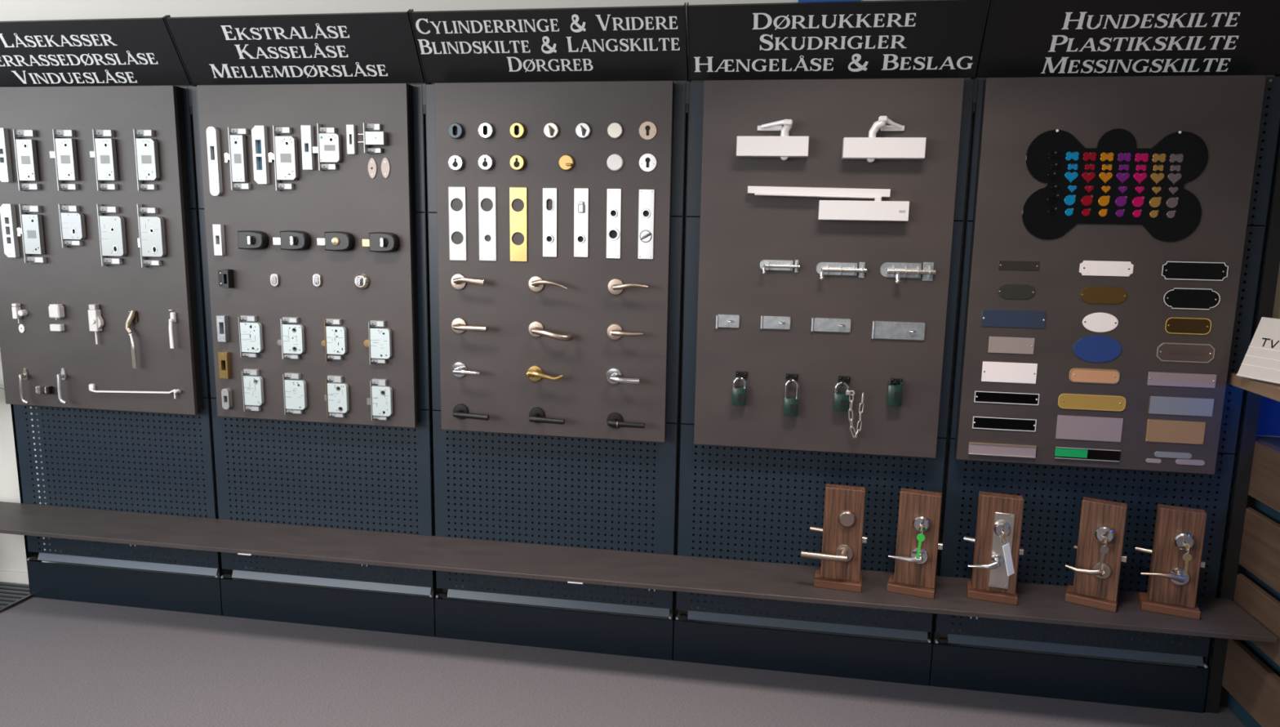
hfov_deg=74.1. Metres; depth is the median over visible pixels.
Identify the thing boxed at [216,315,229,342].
strike plate
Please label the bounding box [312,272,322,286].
escutcheon
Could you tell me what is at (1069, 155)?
tag
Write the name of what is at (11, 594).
entrance mat
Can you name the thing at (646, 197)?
plate
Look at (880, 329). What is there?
hasp
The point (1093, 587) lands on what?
stand
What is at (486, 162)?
ring
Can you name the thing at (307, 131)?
strike plate
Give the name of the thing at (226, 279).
strike plate
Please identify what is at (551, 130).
rose
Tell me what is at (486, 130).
ring
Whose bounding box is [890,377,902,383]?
hook
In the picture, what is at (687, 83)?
upright post
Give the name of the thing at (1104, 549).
key
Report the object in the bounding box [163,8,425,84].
header sign
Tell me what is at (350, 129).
strike plate
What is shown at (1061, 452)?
nameplate
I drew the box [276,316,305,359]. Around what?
lock
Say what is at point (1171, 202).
tag
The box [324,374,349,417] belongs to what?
lock
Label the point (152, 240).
lock
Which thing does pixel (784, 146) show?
door closer
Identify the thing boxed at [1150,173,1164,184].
tag
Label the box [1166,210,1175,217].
tag
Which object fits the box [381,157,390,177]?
cover plate
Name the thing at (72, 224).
lock
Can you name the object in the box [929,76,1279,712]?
bay
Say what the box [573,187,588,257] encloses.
plate
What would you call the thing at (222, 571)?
upright post
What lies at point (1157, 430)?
nameplate
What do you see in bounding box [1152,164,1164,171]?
tag
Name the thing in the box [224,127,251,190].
lock
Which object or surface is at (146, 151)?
lock
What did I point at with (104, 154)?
lock
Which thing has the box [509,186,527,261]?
plate
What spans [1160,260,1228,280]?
nameplate
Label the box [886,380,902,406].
padlock
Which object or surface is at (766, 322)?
hasp
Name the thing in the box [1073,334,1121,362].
nameplate
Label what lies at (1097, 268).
nameplate
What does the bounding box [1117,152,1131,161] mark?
tag
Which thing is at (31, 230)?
lock
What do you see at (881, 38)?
header sign
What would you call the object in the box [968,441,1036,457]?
nameplate
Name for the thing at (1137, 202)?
tag
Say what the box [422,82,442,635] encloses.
upright post
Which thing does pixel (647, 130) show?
rose
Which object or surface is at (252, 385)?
lock
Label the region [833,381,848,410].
padlock
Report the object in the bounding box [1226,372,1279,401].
shelf
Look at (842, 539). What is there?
stand
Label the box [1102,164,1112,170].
tag
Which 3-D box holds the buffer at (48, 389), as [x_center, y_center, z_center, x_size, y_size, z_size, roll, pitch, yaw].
[-2.306,0.103,3.309,0.024,0.029,0.024,3,9,9]
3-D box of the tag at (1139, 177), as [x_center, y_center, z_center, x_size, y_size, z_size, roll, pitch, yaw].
[1.516,-0.561,2.571,0.038,0.034,0.005,3,9,9]
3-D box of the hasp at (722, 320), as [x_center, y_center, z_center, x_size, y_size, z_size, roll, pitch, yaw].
[0.292,-0.139,2.837,0.079,0.047,0.022,3,9,9]
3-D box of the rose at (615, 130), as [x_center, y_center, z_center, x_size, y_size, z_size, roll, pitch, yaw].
[-0.083,-0.771,2.807,0.054,0.054,0.010,3,9,9]
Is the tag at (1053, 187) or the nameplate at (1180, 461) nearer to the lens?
the tag at (1053, 187)
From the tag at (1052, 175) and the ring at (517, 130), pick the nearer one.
the tag at (1052, 175)
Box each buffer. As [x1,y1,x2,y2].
[35,385,44,393]
[44,386,53,394]
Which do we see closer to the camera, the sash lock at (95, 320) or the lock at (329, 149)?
the lock at (329, 149)
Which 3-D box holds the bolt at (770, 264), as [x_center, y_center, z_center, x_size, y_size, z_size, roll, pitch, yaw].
[0.457,-0.315,2.775,0.130,0.050,0.038,3,9,9]
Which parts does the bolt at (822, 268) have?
bolt knob, plate, bolt rod, keeper plate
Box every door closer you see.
[736,119,808,160]
[747,186,909,221]
[841,115,926,162]
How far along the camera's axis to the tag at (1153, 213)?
2.58 m
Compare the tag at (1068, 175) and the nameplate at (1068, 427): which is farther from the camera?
the nameplate at (1068, 427)
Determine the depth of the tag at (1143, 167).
2.56 m
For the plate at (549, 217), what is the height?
0.232 m
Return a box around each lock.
[11,302,27,323]
[13,128,40,191]
[17,204,46,262]
[49,128,79,191]
[58,204,85,247]
[88,303,103,344]
[89,128,118,191]
[96,204,127,266]
[133,128,159,191]
[137,204,166,267]
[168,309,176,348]
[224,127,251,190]
[237,230,269,248]
[238,315,262,357]
[241,368,264,411]
[268,124,298,191]
[272,230,311,250]
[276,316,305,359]
[282,372,306,414]
[312,123,342,170]
[316,231,355,250]
[320,318,346,361]
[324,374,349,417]
[358,122,386,153]
[362,231,399,252]
[364,320,391,364]
[366,378,392,420]
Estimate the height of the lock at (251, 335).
0.154 m
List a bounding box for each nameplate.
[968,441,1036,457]
[972,415,1036,431]
[973,390,1039,404]
[981,309,1046,328]
[981,360,1037,383]
[987,336,1035,354]
[997,284,1035,299]
[998,260,1039,270]
[1053,445,1120,462]
[1055,414,1123,441]
[1057,393,1125,410]
[1069,368,1119,383]
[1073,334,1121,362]
[1079,260,1133,276]
[1080,286,1127,303]
[1082,312,1118,332]
[1145,418,1205,444]
[1145,457,1161,462]
[1146,371,1216,387]
[1147,395,1213,416]
[1154,451,1191,458]
[1155,342,1214,363]
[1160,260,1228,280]
[1163,287,1220,309]
[1164,316,1211,334]
[1175,458,1204,465]
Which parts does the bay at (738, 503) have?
kick panel, perforated panel, perforated panel, perforated panel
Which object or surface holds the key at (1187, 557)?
hanging from the stand at (1170, 591)
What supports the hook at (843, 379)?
attached to the display board at (740, 229)
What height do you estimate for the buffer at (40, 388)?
0.029 m
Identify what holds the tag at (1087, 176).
attached to the board at (1036, 219)
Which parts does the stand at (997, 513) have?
lever, lever, long plate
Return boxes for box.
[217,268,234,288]
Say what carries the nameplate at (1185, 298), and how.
attached to the display board at (1224, 111)
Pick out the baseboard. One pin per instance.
(21, 577)
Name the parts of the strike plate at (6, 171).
plate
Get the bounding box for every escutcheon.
[270,272,279,286]
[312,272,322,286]
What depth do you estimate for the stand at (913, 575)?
2.74 m
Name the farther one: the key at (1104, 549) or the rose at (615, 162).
the rose at (615, 162)
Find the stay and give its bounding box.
[88,383,182,398]
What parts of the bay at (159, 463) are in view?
perforated panel, kick panel, perforated panel, perforated panel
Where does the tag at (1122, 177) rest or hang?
attached to the board at (1036, 219)
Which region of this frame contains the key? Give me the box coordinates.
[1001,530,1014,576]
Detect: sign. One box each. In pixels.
[0,14,191,86]
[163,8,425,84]
[408,2,688,83]
[686,0,989,80]
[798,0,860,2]
[975,0,1279,77]
[1235,316,1279,384]
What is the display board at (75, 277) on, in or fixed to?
attached to the bay at (159, 463)
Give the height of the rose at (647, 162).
0.060 m
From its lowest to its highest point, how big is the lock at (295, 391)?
0.155 m
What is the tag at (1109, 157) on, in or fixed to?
attached to the board at (1036, 219)
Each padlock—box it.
[732,377,746,405]
[783,378,799,416]
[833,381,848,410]
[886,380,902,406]
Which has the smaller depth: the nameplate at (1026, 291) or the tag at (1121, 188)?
the tag at (1121, 188)
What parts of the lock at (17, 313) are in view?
knob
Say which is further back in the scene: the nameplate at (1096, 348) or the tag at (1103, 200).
the nameplate at (1096, 348)
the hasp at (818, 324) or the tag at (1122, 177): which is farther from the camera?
the hasp at (818, 324)
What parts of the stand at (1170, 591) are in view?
lever, lever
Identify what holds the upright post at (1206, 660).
on the floor
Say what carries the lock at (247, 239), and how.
attached to the display board at (346, 198)
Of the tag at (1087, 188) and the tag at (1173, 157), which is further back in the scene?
the tag at (1087, 188)
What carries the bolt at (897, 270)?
attached to the display board at (740, 229)
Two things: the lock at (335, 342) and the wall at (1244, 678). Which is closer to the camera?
the wall at (1244, 678)
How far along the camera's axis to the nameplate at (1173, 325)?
2.62 m
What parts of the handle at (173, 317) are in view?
lever, plate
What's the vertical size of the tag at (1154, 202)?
0.032 m
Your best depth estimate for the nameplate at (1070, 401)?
2.70 m
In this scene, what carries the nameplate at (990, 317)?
attached to the display board at (1224, 111)
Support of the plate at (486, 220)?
attached to the display board at (503, 354)
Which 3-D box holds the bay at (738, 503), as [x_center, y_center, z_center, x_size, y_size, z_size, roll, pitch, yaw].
[0.591,0.098,2.913,0.906,2.048,0.062,3,9,9]
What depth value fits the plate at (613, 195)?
2.85 m
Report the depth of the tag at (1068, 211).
2.62 m
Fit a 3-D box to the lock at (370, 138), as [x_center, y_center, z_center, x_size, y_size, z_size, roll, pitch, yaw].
[-0.928,-0.778,2.935,0.101,0.101,0.032,3,9,9]
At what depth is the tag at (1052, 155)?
2.60 m
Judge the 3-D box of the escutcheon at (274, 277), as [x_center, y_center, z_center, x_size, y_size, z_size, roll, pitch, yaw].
[-1.330,-0.304,3.087,0.033,0.049,0.012,3,9,9]
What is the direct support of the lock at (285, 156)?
attached to the display board at (346, 198)
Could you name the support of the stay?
attached to the display board at (75, 277)
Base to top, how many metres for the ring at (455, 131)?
0.053 m
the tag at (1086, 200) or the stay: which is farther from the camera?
the stay
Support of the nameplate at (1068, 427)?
attached to the display board at (1224, 111)
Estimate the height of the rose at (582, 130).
0.055 m
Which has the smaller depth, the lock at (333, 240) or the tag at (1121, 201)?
the tag at (1121, 201)
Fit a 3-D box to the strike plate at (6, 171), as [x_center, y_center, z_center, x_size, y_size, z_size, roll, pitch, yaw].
[-2.390,-0.781,3.184,0.043,0.197,0.021,3,9,9]
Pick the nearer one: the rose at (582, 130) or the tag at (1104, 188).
the tag at (1104, 188)
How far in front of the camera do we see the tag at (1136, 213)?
2.59 m
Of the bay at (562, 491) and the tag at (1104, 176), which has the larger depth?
the bay at (562, 491)
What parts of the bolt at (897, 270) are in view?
knob, bolt knob, plate, bolt rod, keeper plate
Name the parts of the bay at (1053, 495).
kick panel, perforated panel, perforated panel, perforated panel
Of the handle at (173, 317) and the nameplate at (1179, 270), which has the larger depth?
the handle at (173, 317)
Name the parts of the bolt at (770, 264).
plate, bolt rod, keeper plate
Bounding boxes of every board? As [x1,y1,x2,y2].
[0,85,204,414]
[196,83,420,427]
[434,80,674,441]
[693,77,964,457]
[954,75,1266,474]
[1022,128,1208,241]
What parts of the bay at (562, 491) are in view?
kick panel, perforated panel, perforated panel, perforated panel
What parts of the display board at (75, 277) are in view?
bow handle, fixing plate, bow handle, fixing plate, batten frame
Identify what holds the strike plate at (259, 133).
attached to the display board at (346, 198)
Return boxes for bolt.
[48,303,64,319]
[760,259,799,274]
[816,262,866,279]
[880,262,935,284]
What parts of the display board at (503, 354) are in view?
lever handle, lever handle, lever handle, lever handle, lever handle, lever handle, lever handle, lever handle, lever handle, lever handle, lever handle, lever handle, batten frame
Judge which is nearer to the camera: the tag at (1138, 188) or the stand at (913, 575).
the tag at (1138, 188)
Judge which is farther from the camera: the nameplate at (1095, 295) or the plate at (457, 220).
the plate at (457, 220)
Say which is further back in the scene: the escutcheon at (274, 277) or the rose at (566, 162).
the escutcheon at (274, 277)
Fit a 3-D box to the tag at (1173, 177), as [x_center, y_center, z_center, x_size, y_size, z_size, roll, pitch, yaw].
[1.610,-0.556,2.556,0.038,0.034,0.005,3,9,9]
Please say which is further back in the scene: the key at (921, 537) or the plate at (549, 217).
the plate at (549, 217)
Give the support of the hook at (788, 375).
attached to the display board at (740, 229)
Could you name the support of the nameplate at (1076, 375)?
attached to the display board at (1224, 111)
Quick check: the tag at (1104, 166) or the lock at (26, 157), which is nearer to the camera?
the tag at (1104, 166)
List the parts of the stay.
pivot plate, rod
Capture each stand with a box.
[800,483,866,591]
[886,487,942,599]
[964,490,1024,604]
[1064,496,1127,612]
[1134,503,1207,619]
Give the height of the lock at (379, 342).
0.159 m
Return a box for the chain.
[845,390,864,438]
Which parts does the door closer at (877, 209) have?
slide arm, slide rail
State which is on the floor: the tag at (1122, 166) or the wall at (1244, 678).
the wall at (1244, 678)
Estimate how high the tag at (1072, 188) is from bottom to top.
0.023 m
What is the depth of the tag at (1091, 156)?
2.58 m
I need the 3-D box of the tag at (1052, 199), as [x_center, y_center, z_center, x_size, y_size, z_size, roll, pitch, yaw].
[1.275,-0.506,2.619,0.032,0.032,0.005,3,9,9]
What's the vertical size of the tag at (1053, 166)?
0.019 m
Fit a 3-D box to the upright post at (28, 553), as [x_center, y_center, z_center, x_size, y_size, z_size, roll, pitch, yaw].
[-2.526,-0.135,3.408,0.013,2.240,0.059,3,9,9]
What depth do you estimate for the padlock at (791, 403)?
2.83 m
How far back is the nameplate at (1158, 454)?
2.68 m
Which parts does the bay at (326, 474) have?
perforated panel, perforated panel, perforated panel, kick panel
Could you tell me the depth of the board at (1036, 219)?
2.59 m
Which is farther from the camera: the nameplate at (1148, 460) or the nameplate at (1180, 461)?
the nameplate at (1148, 460)
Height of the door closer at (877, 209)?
0.104 m
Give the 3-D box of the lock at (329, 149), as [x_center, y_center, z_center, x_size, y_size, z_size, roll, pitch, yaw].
[-1.097,-0.756,2.971,0.102,0.160,0.024,3,9,9]
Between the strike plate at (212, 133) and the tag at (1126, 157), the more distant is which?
the strike plate at (212, 133)
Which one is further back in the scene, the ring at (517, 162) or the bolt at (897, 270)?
the ring at (517, 162)
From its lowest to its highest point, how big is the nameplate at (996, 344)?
0.052 m
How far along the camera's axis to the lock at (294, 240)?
3.02 m
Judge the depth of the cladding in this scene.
2.66 m
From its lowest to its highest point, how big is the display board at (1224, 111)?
1.208 m
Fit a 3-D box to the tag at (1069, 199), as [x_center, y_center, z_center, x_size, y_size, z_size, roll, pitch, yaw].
[1.324,-0.503,2.612,0.032,0.032,0.005,3,9,9]
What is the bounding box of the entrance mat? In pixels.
[0,581,31,612]
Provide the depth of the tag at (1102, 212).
2.60 m
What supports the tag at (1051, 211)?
attached to the board at (1036, 219)
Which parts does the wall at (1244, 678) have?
backing panel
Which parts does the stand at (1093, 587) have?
lever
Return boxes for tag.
[1047,171,1061,182]
[1047,194,1058,204]
[1048,151,1062,159]
[1048,207,1057,215]
[1050,163,1061,169]
[1050,184,1059,192]
[1064,171,1078,182]
[1064,194,1075,204]
[1065,151,1079,160]
[1065,208,1073,215]
[1067,163,1078,169]
[1067,185,1076,192]
[1080,195,1093,205]
[1081,172,1095,182]
[1081,208,1090,216]
[1083,151,1096,160]
[1084,164,1095,170]
[1084,185,1093,193]
[1097,195,1110,205]
[1098,172,1112,183]
[1098,208,1107,216]
[1100,152,1114,160]
[1101,185,1111,193]
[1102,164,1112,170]
[1115,172,1129,183]
[1115,195,1127,206]
[1115,208,1124,217]
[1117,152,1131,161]
[1118,186,1127,193]
[1119,164,1129,170]
[1132,195,1144,207]
[1132,209,1142,217]
[1133,172,1146,183]
[1134,152,1148,161]
[1135,164,1146,170]
[1135,186,1144,194]
[1149,196,1161,207]
[1149,209,1159,217]
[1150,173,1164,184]
[1151,153,1165,162]
[1151,186,1161,194]
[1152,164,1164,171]
[1166,196,1178,208]
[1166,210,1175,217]
[1167,173,1181,184]
[1168,153,1183,162]
[1168,186,1177,194]
[1169,164,1181,171]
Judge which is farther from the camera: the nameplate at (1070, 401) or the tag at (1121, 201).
the nameplate at (1070, 401)
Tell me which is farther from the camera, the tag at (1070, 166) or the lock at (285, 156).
the lock at (285, 156)
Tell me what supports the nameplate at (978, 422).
attached to the display board at (1224, 111)
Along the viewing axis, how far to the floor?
2.92 m
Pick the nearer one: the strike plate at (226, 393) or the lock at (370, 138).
the lock at (370, 138)
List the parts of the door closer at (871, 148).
arm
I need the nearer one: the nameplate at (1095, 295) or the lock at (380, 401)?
the nameplate at (1095, 295)
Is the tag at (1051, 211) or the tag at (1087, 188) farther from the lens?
the tag at (1051, 211)
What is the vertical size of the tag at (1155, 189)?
0.023 m
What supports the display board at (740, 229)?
attached to the bay at (738, 503)
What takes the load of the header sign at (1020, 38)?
attached to the bay at (1053, 495)
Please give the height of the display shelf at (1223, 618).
0.038 m
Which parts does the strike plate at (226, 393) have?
plate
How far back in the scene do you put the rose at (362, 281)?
3.02 m
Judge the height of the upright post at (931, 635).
2.240 m
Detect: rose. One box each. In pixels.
[354,272,369,288]
[542,121,559,138]
[558,154,574,170]
[574,121,591,138]
[606,121,622,138]
[606,154,623,170]
[639,120,657,139]
[639,153,657,171]
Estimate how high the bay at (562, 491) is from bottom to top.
2.048 m
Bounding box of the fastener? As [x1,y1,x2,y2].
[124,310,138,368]
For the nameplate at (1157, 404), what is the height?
0.056 m
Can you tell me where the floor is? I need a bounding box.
[0,596,1244,726]
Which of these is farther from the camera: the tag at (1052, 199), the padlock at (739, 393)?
the padlock at (739, 393)
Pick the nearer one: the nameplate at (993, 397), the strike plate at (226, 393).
the nameplate at (993, 397)
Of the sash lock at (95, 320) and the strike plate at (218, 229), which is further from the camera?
the sash lock at (95, 320)
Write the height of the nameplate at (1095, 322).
0.062 m
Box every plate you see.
[0,128,13,182]
[0,204,19,257]
[206,126,222,195]
[212,224,225,255]
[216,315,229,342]
[217,351,231,378]
[221,387,232,408]
[251,125,270,183]
[300,124,315,169]
[346,124,356,154]
[368,157,377,178]
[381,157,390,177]
[448,186,466,260]
[478,186,497,261]
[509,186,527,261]
[542,187,557,257]
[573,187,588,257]
[605,188,621,258]
[637,189,654,258]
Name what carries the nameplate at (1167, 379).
attached to the display board at (1224, 111)
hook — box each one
[735,370,747,380]
[786,373,798,382]
[838,375,850,385]
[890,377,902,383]
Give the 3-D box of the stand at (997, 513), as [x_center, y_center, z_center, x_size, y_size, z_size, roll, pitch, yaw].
[1.139,0.589,2.730,0.176,0.342,0.163,4,10,19]
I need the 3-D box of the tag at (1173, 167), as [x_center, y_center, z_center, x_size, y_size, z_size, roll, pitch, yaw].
[1.610,-0.587,2.551,0.028,0.019,0.005,3,9,9]
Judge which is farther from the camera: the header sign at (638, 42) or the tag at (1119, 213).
the header sign at (638, 42)
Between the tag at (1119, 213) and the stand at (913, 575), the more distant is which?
the stand at (913, 575)
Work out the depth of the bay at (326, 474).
3.27 m
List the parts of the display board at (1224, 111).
batten frame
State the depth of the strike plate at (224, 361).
3.16 m
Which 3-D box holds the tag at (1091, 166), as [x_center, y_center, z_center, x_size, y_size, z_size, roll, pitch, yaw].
[1.373,-0.599,2.589,0.028,0.019,0.005,3,9,9]
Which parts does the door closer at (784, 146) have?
arm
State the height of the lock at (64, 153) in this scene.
0.222 m
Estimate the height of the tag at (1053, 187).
0.023 m
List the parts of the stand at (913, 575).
lever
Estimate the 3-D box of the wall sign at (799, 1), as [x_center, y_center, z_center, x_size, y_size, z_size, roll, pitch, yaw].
[0.622,-1.340,2.756,0.200,0.320,0.012,3,9,9]
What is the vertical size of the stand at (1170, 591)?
0.333 m
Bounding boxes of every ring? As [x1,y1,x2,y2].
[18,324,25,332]
[448,122,464,138]
[448,154,464,170]
[478,122,494,138]
[478,154,493,170]
[509,122,525,138]
[509,154,525,170]
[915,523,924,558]
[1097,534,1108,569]
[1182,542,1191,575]
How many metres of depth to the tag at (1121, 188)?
2.58 m
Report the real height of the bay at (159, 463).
2.048 m
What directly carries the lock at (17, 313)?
attached to the display board at (75, 277)
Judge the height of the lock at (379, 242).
0.072 m
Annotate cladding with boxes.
[1272,263,1279,318]
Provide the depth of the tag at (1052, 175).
2.61 m
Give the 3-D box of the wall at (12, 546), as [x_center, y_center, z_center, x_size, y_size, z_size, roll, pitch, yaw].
[-0.916,-0.344,3.280,11.200,2.750,0.200,3,9,9]
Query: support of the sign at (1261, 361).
on the shelf at (1271, 390)
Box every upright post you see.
[10,404,41,591]
[187,84,231,612]
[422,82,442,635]
[671,75,691,659]
[927,75,978,680]
[1196,74,1279,711]
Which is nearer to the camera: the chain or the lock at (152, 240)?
the chain
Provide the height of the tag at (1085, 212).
0.024 m
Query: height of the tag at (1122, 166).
0.019 m
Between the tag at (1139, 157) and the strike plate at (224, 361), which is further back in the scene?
the strike plate at (224, 361)
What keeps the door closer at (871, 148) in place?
attached to the display board at (740, 229)
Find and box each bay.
[13,86,222,615]
[191,84,435,636]
[426,81,685,660]
[673,79,973,685]
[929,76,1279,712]
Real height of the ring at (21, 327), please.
0.034 m
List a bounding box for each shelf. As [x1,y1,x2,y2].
[0,501,1277,642]
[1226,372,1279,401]
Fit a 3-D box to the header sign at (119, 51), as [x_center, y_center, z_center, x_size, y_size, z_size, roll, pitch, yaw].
[-2.253,-1.146,3.143,1.231,0.222,0.175,3,9,9]
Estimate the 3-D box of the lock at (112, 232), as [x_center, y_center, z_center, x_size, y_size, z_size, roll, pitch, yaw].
[-1.964,-0.476,3.160,0.094,0.229,0.024,3,9,9]
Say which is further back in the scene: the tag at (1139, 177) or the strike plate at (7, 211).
the strike plate at (7, 211)
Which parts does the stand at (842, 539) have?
lever, lever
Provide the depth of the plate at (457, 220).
2.94 m
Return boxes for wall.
[0,0,1279,666]
[1204,153,1279,726]
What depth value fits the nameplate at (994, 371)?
2.72 m
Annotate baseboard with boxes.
[0,569,29,584]
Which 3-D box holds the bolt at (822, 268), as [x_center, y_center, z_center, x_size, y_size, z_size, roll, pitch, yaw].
[0.651,-0.298,2.744,0.158,0.061,0.040,3,9,9]
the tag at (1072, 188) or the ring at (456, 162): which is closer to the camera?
the tag at (1072, 188)
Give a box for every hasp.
[715,314,739,328]
[760,315,790,328]
[810,317,851,332]
[871,320,925,340]
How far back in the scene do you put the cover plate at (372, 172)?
2.96 m
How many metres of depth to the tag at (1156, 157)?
2.55 m
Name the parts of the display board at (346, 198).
batten frame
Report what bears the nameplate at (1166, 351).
attached to the display board at (1224, 111)
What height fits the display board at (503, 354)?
1.208 m
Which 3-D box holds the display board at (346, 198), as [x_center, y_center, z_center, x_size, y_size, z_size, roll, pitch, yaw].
[-1.197,-0.383,3.087,0.794,1.208,0.054,3,9,9]

